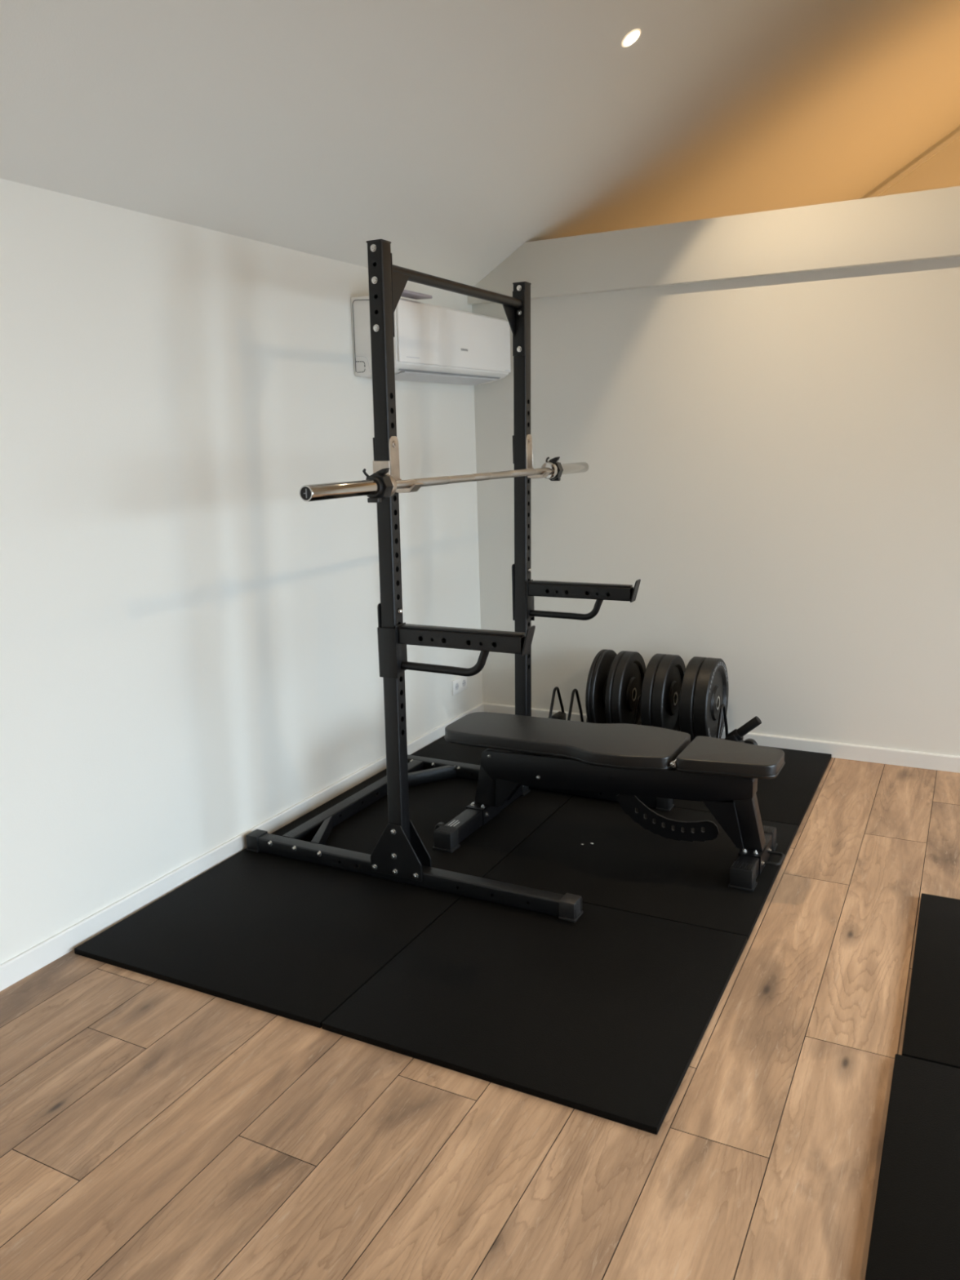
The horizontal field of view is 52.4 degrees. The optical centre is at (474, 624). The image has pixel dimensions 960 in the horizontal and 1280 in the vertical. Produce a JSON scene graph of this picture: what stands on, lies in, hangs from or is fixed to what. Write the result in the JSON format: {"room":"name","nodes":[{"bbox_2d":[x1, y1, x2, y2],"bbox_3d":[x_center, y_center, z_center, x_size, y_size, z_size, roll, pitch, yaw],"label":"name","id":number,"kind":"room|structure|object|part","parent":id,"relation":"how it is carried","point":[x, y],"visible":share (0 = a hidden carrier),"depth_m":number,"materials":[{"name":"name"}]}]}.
{"room":"gym","nodes":[
{"label":"gym","id":0,"kind":"room"},
{"bbox_2d":[0,177,482,964],"bbox_3d":[-0.971,-0.246,3.980,0.140,2.577,11.500,4,12,28],"label":"wall","id":1,"kind":"structure","parent":0,"point":[189,652],"depth_m":3.61,"materials":[{"name":"white paint"}]},
{"bbox_2d":[0,702,484,991],"bbox_3d":[-1.719,1.194,2.584,0.013,0.078,7.587,4,12,28],"label":"baseboard","id":2,"kind":"structure","parent":1,"relation":"attached to","point":[27,962],"depth_m":3.64,"materials":[{"name":"white paint"}]},
{"bbox_2d":[351,295,511,385],"bbox_3d":[-0.180,-1.405,4.908,0.250,0.362,1.157,4,12,28],"label":"air conditioner","id":3,"kind":"object","parent":1,"relation":"attached to","point":[433,344],"visible":0.86,"depth_m":4.70,"materials":[{"name":"white plastic"}]},
{"bbox_2d":[400,289,432,299],"bbox_3d":[-0.299,-1.500,4.433,0.080,0.014,0.293,4,12,28],"label":"flat box","id":4,"kind":"object","parent":3,"relation":"on","point":[408,294],"visible":0.51,"depth_m":4.45,"materials":[{"name":"grey plastic"}]},
{"bbox_3d":[-0.076,-1.416,4.852,0.012,0.270,1.148,4,12,28],"label":"panel","id":5,"kind":"part","parent":3,"relation":"part of","materials":[{"name":"white plastic"}]},
{"bbox_2d":[452,675,466,695],"bbox_3d":[-0.085,0.347,5.591,0.011,0.085,0.168,4,12,28],"label":"wall socket","id":6,"kind":"object","parent":1,"relation":"attached to","point":[460,684],"visible":0.98,"depth_m":5.58,"materials":[{"name":"white plastic"}]},
{"bbox_2d":[454,682,458,691],"bbox_3d":[-0.101,0.355,5.553,0.001,0.052,0.052,4,12,28],"label":"outlet","id":7,"kind":"object","parent":6,"relation":"attached to","point":[456,684],"depth_m":5.55,"materials":[{"name":"grey plastic"}]},
{"bbox_2d":[462,678,466,687],"bbox_3d":[-0.062,0.339,5.626,0.001,0.052,0.052,4,12,28],"label":"outlet","id":8,"kind":"object","parent":6,"relation":"attached to","point":[464,680],"depth_m":5.63,"materials":[{"name":"grey plastic"}]},
{"bbox_2d":[0,757,959,1279],"bbox_3d":[0.757,1.468,1.316,5.600,0.120,7.600,4,12,28],"label":"floor","id":9,"kind":"structure","parent":0,"point":[151,1128],"depth_m":2.37,"materials":[{"name":"brown wood"}]},
{"bbox_2d":[74,848,462,1027],"bbox_3d":[-0.665,1.027,3.449,1.019,0.020,1.002,4,12,28],"label":"rubber mat","id":10,"kind":"object","parent":9,"relation":"on","point":[292,939],"visible":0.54,"depth_m":3.30,"materials":[{"name":"black rubber"}]},
{"bbox_2d":[270,768,573,877],"bbox_3d":[-0.200,0.847,4.320,1.010,0.020,1.000,4,12,28],"label":"rubber mat","id":11,"kind":"object","parent":9,"relation":"on","point":[432,803],"visible":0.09,"depth_m":4.22,"materials":[{"name":"black rubber"}]},
{"bbox_2d":[245,239,674,922],"bbox_3d":[-0.041,-0.265,3.966,1.444,2.286,1.255,4,12,28],"label":"rack","id":12,"kind":"object","parent":11,"relation":"on","point":[400,855],"visible":0.78,"depth_m":3.62,"materials":[{"name":"black metal"}]},
{"bbox_3d":[-0.304,-1.125,3.341,0.058,0.275,0.011,4,12,28],"label":"mounting plate","id":13,"kind":"part","parent":12,"relation":"part of","materials":[{"name":"black metal"}]},
{"bbox_3d":[-0.295,0.840,3.624,0.224,0.204,0.006,4,12,28],"label":"gusset plate","id":14,"kind":"part","parent":12,"relation":"part of","materials":[{"name":"black metal"}]},
{"bbox_2d":[373,435,423,493],"bbox_3d":[-0.268,-0.555,3.386,0.168,0.194,0.065,4,12,28],"label":"j-hook","id":15,"kind":"object","parent":12,"relation":"attached to","point":[393,464],"visible":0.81,"depth_m":3.38,"materials":[{"name":"silver metal"}]},
{"bbox_3d":[-0.338,-0.592,3.421,0.006,0.125,0.052,4,12,28],"label":"plate","id":16,"kind":"part","parent":15,"relation":"part of","materials":[{"name":"metal"}]},
{"bbox_3d":[-0.322,-0.535,3.385,0.070,0.063,0.006,4,12,28],"label":"plate","id":17,"kind":"part","parent":15,"relation":"part of","materials":[{"name":"silver metal"}]},
{"bbox_3d":[-0.279,-0.574,3.393,0.005,0.158,0.056,4,12,28],"label":"plate","id":18,"kind":"part","parent":15,"relation":"part of","materials":[{"name":"silver metal"}]},
{"bbox_2d":[299,462,588,502],"bbox_3d":[0.021,-0.579,3.832,0.075,0.082,2.220,4,12,28],"label":"barbell","id":19,"kind":"object","parent":15,"relation":"on","point":[313,492],"visible":0.84,"depth_m":3.34,"materials":[{"name":"silver metal"}]},
{"bbox_2d":[362,467,393,502],"bbox_3d":[-0.321,-0.456,3.196,0.090,0.110,0.062,4,12,28],"label":"barbell collar","id":20,"kind":"object","parent":19,"relation":"attached to","point":[385,485],"visible":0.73,"depth_m":3.18,"materials":[{"name":"black plastic"}]},
{"bbox_3d":[-0.305,-0.500,3.197,0.055,0.024,0.018,4,12,28],"label":"lever","id":21,"kind":"part","parent":20,"relation":"part of","materials":[{"name":"black plastic"}]},
{"bbox_2d":[545,456,563,480],"bbox_3d":[0.361,-0.711,4.463,0.090,0.110,0.062,4,12,28],"label":"barbell collar","id":22,"kind":"object","parent":19,"relation":"attached to","point":[560,469],"visible":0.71,"depth_m":4.43,"materials":[{"name":"black plastic"}]},
{"bbox_3d":[0.361,-0.750,4.436,0.055,0.024,0.018,4,12,28],"label":"lever","id":23,"kind":"part","parent":22,"relation":"part of","materials":[{"name":"black plastic"}]},
{"bbox_3d":[-0.280,0.931,3.674,1.425,0.060,0.060,4,12,28],"label":"rail","id":24,"kind":"part","parent":12,"relation":"part of","materials":[{"name":"black metal"}]},
{"bbox_3d":[-0.264,0.828,3.682,0.224,0.204,0.006,4,12,28],"label":"gusset plate","id":25,"kind":"part","parent":12,"relation":"part of","materials":[{"name":"black metal"}]},
{"bbox_2d":[377,603,535,679],"bbox_3d":[-0.069,0.072,3.397,0.593,0.268,0.072,4,12,28],"label":"safety arm","id":26,"kind":"object","parent":12,"relation":"attached to","point":[392,642],"visible":0.94,"depth_m":3.41},
{"bbox_3d":[-0.327,0.049,3.535,0.006,0.260,0.065,4,12,28],"label":"plate","id":27,"kind":"part","parent":26,"relation":"part of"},
{"bbox_3d":[-0.311,0.103,3.495,0.077,0.183,0.006,4,12,28],"label":"plate","id":28,"kind":"part","parent":26,"relation":"part of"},
{"bbox_3d":[-0.263,0.085,3.508,0.006,0.174,0.065,4,12,28],"label":"plate","id":29,"kind":"part","parent":26,"relation":"part of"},
{"bbox_3d":[0.193,-1.317,4.265,0.058,0.275,0.016,4,12,28],"label":"mounting plate","id":30,"kind":"part","parent":12,"relation":"part of","materials":[{"name":"black metal"}]},
{"bbox_3d":[0.228,0.735,4.618,1.425,0.060,0.060,4,12,28],"label":"rail","id":31,"kind":"part","parent":12,"relation":"part of","materials":[{"name":"black metal"}]},
{"bbox_2d":[512,434,551,478],"bbox_3d":[0.259,-0.752,4.365,0.168,0.194,0.064,4,12,28],"label":"j-hook","id":32,"kind":"object","parent":12,"relation":"attached to","point":[529,455],"visible":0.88,"depth_m":4.36,"materials":[{"name":"silver metal"}]},
{"bbox_3d":[0.185,-0.787,4.394,0.006,0.125,0.052,4,12,28],"label":"plate","id":33,"kind":"part","parent":32,"relation":"part of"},
{"bbox_3d":[0.244,-0.770,4.365,0.005,0.158,0.056,4,12,28],"label":"plate","id":34,"kind":"part","parent":32,"relation":"part of","materials":[{"name":"silver metal"}]},
{"bbox_2d":[511,564,640,620],"bbox_3d":[0.452,-0.129,4.363,0.593,0.268,0.072,4,12,28],"label":"safety arm","id":35,"kind":"object","parent":12,"relation":"attached to","point":[600,592],"visible":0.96,"depth_m":4.35},
{"bbox_3d":[0.190,-0.151,4.495,0.006,0.260,0.065,4,12,28],"label":"plate","id":36,"kind":"part","parent":35,"relation":"part of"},
{"bbox_3d":[0.254,-0.115,4.468,0.006,0.174,0.065,4,12,28],"label":"plate","id":37,"kind":"part","parent":35,"relation":"part of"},
{"bbox_2d":[432,711,785,892],"bbox_3d":[0.539,0.662,3.939,1.382,0.443,0.754,4,12,28],"label":"weight bench","id":38,"kind":"object","parent":11,"relation":"on","point":[628,761],"visible":1,"depth_m":3.83,"materials":[{"name":"black leather"}]},
{"bbox_3d":[0.062,0.662,4.190,0.115,0.221,0.068,4,12,28],"label":"leg","id":39,"kind":"part","parent":38,"relation":"part of","materials":[{"name":"black metal"}]},
{"bbox_3d":[1.032,0.709,3.677,0.127,0.266,0.072,4,12,28],"label":"leg","id":40,"kind":"part","parent":38,"relation":"part of","materials":[{"name":"black metal"}]},
{"bbox_3d":[1.125,0.881,3.668,0.068,0.011,0.111,4,12,28],"label":"carry handle","id":41,"kind":"part","parent":38,"relation":"part of","materials":[{"name":"black metal"}]},
{"bbox_2d":[410,735,487,765],"bbox_3d":[0.265,0.665,5.194,1.001,0.020,1.014,4,12,28],"label":"rubber mat","id":42,"kind":"object","parent":9,"relation":"on","point":[440,748],"visible":0.04,"depth_m":5.15,"materials":[{"name":"black rubber"}]},
{"bbox_2d":[547,686,761,745],"bbox_3d":[0.899,0.509,5.133,1.196,0.274,0.254,4,12,28],"label":"plate rack","id":43,"kind":"object","parent":42,"relation":"on","point":[737,735],"visible":0.32,"depth_m":4.97,"materials":[{"name":"black metal"}]},
{"bbox_2d":[585,648,606,723],"bbox_3d":[0.685,0.358,5.217,0.023,0.450,0.450,4,12,28],"label":"bumper plate","id":44,"kind":"object","parent":43,"relation":"on","point":[596,658],"visible":0.12,"depth_m":5.04,"materials":[{"name":"rubber"}]},
{"bbox_2d":[589,649,617,723],"bbox_3d":[0.705,0.360,5.206,0.023,0.450,0.450,4,12,28],"label":"bumper plate","id":45,"kind":"object","parent":43,"relation":"on","point":[599,678],"visible":0.54,"depth_m":5.10,"materials":[{"name":"rubber"}]},
{"bbox_2d":[604,650,626,723],"bbox_3d":[0.782,0.365,5.167,0.032,0.450,0.450,4,12,28],"label":"bumper plate","id":46,"kind":"object","parent":43,"relation":"on","point":[613,667],"visible":0.19,"depth_m":4.99,"materials":[{"name":"rubber"}]},
{"bbox_2d":[610,651,645,724],"bbox_3d":[0.819,0.368,5.147,0.050,0.450,0.450,4,12,28],"label":"bumper plate","id":47,"kind":"object","parent":43,"relation":"on","point":[629,673],"visible":0.83,"depth_m":5.06,"materials":[{"name":"rubber"}]},
{"bbox_2d":[640,653,666,726],"bbox_3d":[0.958,0.378,5.074,0.055,0.450,0.450,4,12,28],"label":"bumper plate","id":48,"kind":"object","parent":43,"relation":"on","point":[651,668],"visible":0.29,"depth_m":4.89,"materials":[{"name":"rubber"}]},
{"bbox_2d":[651,654,685,730],"bbox_3d":[1.010,0.382,5.047,0.061,0.450,0.450,4,12,28],"label":"bumper plate","id":49,"kind":"object","parent":43,"relation":"on","point":[665,696],"visible":0.85,"depth_m":4.94,"materials":[{"name":"rubber"}]},
{"bbox_2d":[679,656,706,742],"bbox_3d":[1.138,0.391,4.980,0.067,0.450,0.450,4,12,28],"label":"bumper plate","id":50,"kind":"object","parent":43,"relation":"on","point":[688,683],"visible":0.32,"depth_m":4.80,"materials":[{"name":"rubber"}]},
{"bbox_2d":[692,657,728,738],"bbox_3d":[1.200,0.395,4.947,0.072,0.450,0.450,4,12,28],"label":"bumper plate","id":51,"kind":"object","parent":43,"relation":"on","point":[711,687],"visible":0.89,"depth_m":4.83,"materials":[{"name":"rubber"}]},
{"bbox_2d":[725,728,743,740],"bbox_3d":[1.312,0.570,4.923,0.090,0.089,0.062,4,12,28],"label":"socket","id":52,"kind":"object","parent":43,"relation":"attached to","point":[737,734],"depth_m":4.89,"materials":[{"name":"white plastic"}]},
{"bbox_2d":[321,896,747,1134],"bbox_3d":[0.227,1.090,2.990,0.998,0.020,0.998,4,12,28],"label":"rubber mat","id":53,"kind":"object","parent":9,"relation":"on","point":[606,1013],"visible":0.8,"depth_m":2.85,"materials":[{"name":"black rubber"}]},
{"bbox_2d":[483,795,798,940],"bbox_3d":[0.688,0.909,3.863,1.000,0.020,1.010,4,12,28],"label":"rubber mat","id":54,"kind":"object","parent":9,"relation":"on","point":[628,867],"visible":0.67,"depth_m":3.73,"materials":[{"name":"black rubber"}]},
{"bbox_2d":[673,746,831,827],"bbox_3d":[1.143,0.728,4.735,0.995,0.020,1.014,4,12,28],"label":"rubber mat","id":55,"kind":"object","parent":9,"relation":"on","point":[786,797],"visible":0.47,"depth_m":4.48,"materials":[{"name":"black rubber"}]},
{"bbox_2d":[865,1053,959,1279],"bbox_3d":[1.331,1.263,1.921,1.011,0.020,1.018,4,12,28],"label":"rubber mat","id":56,"kind":"object","parent":9,"relation":"on","point":[915,1233],"visible":1,"depth_m":2.14,"materials":[{"name":"black rubber"}]},
{"bbox_2d":[902,893,959,1068],"bbox_3d":[1.800,1.082,2.793,1.012,0.020,1.019,4,12,28],"label":"rubber mat","id":57,"kind":"object","parent":9,"relation":"on","point":[932,1024],"visible":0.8,"depth_m":2.87,"materials":[{"name":"black rubber"}]},
{"bbox_2d":[0,0,959,286],"bbox_3d":[0.206,-2.271,2.926,2.940,1.943,11.500,4,12,28],"label":"ceiling","id":58,"kind":"structure","parent":0,"point":[456,135],"depth_m":3.87,"materials":[{"name":"white paint"}]},
{"bbox_2d":[621,28,640,47],"bbox_3d":[0.629,-2.354,3.916,0.076,0.049,0.088,4,12,28],"label":"recessed light","id":59,"kind":"object","parent":58,"relation":"in","point":[632,37],"visible":1,"depth_m":3.92,"materials":[{"name":"white"}]},
{"bbox_2d":[471,256,959,756],"bbox_3d":[2.515,-0.521,4.401,5.600,2.760,0.100,4,12,28],"label":"wall","id":60,"kind":"structure","parent":0,"point":[774,460],"depth_m":4.92,"materials":[{"name":"white paint"}]},
{"bbox_2d":[467,186,959,305],"bbox_3d":[2.477,-1.752,4.160,5.600,0.285,0.190,4,12,28],"label":"beam","id":61,"kind":"structure","parent":60,"relation":"attached to","point":[919,225],"depth_m":4.68,"materials":[{"name":"white paint"}]},
{"bbox_2d":[482,702,959,773],"bbox_3d":[2.523,0.688,4.583,5.600,0.078,0.013,4,12,28],"label":"baseboard","id":62,"kind":"structure","parent":60,"relation":"attached to","point":[951,763],"depth_m":4.92,"materials":[{"name":"white paint"}]},
{"bbox_2d":[858,125,959,199],"bbox_3d":[4.191,-1.928,7.409,5.880,4.293,0.140,4,12,28],"label":"wall","id":63,"kind":"structure","parent":0,"point":[942,170],"depth_m":7.40,"materials":[{"name":"white paint"}]},
{"bbox_2d":[868,130,959,197],"bbox_3d":[2.881,-3.194,7.759,2.800,1.776,0.020,4,12,28],"label":"trim","id":64,"kind":"structure","parent":63,"relation":"attached to","point":[952,139],"depth_m":7.42,"materials":[{"name":"white paint"}]}
]}

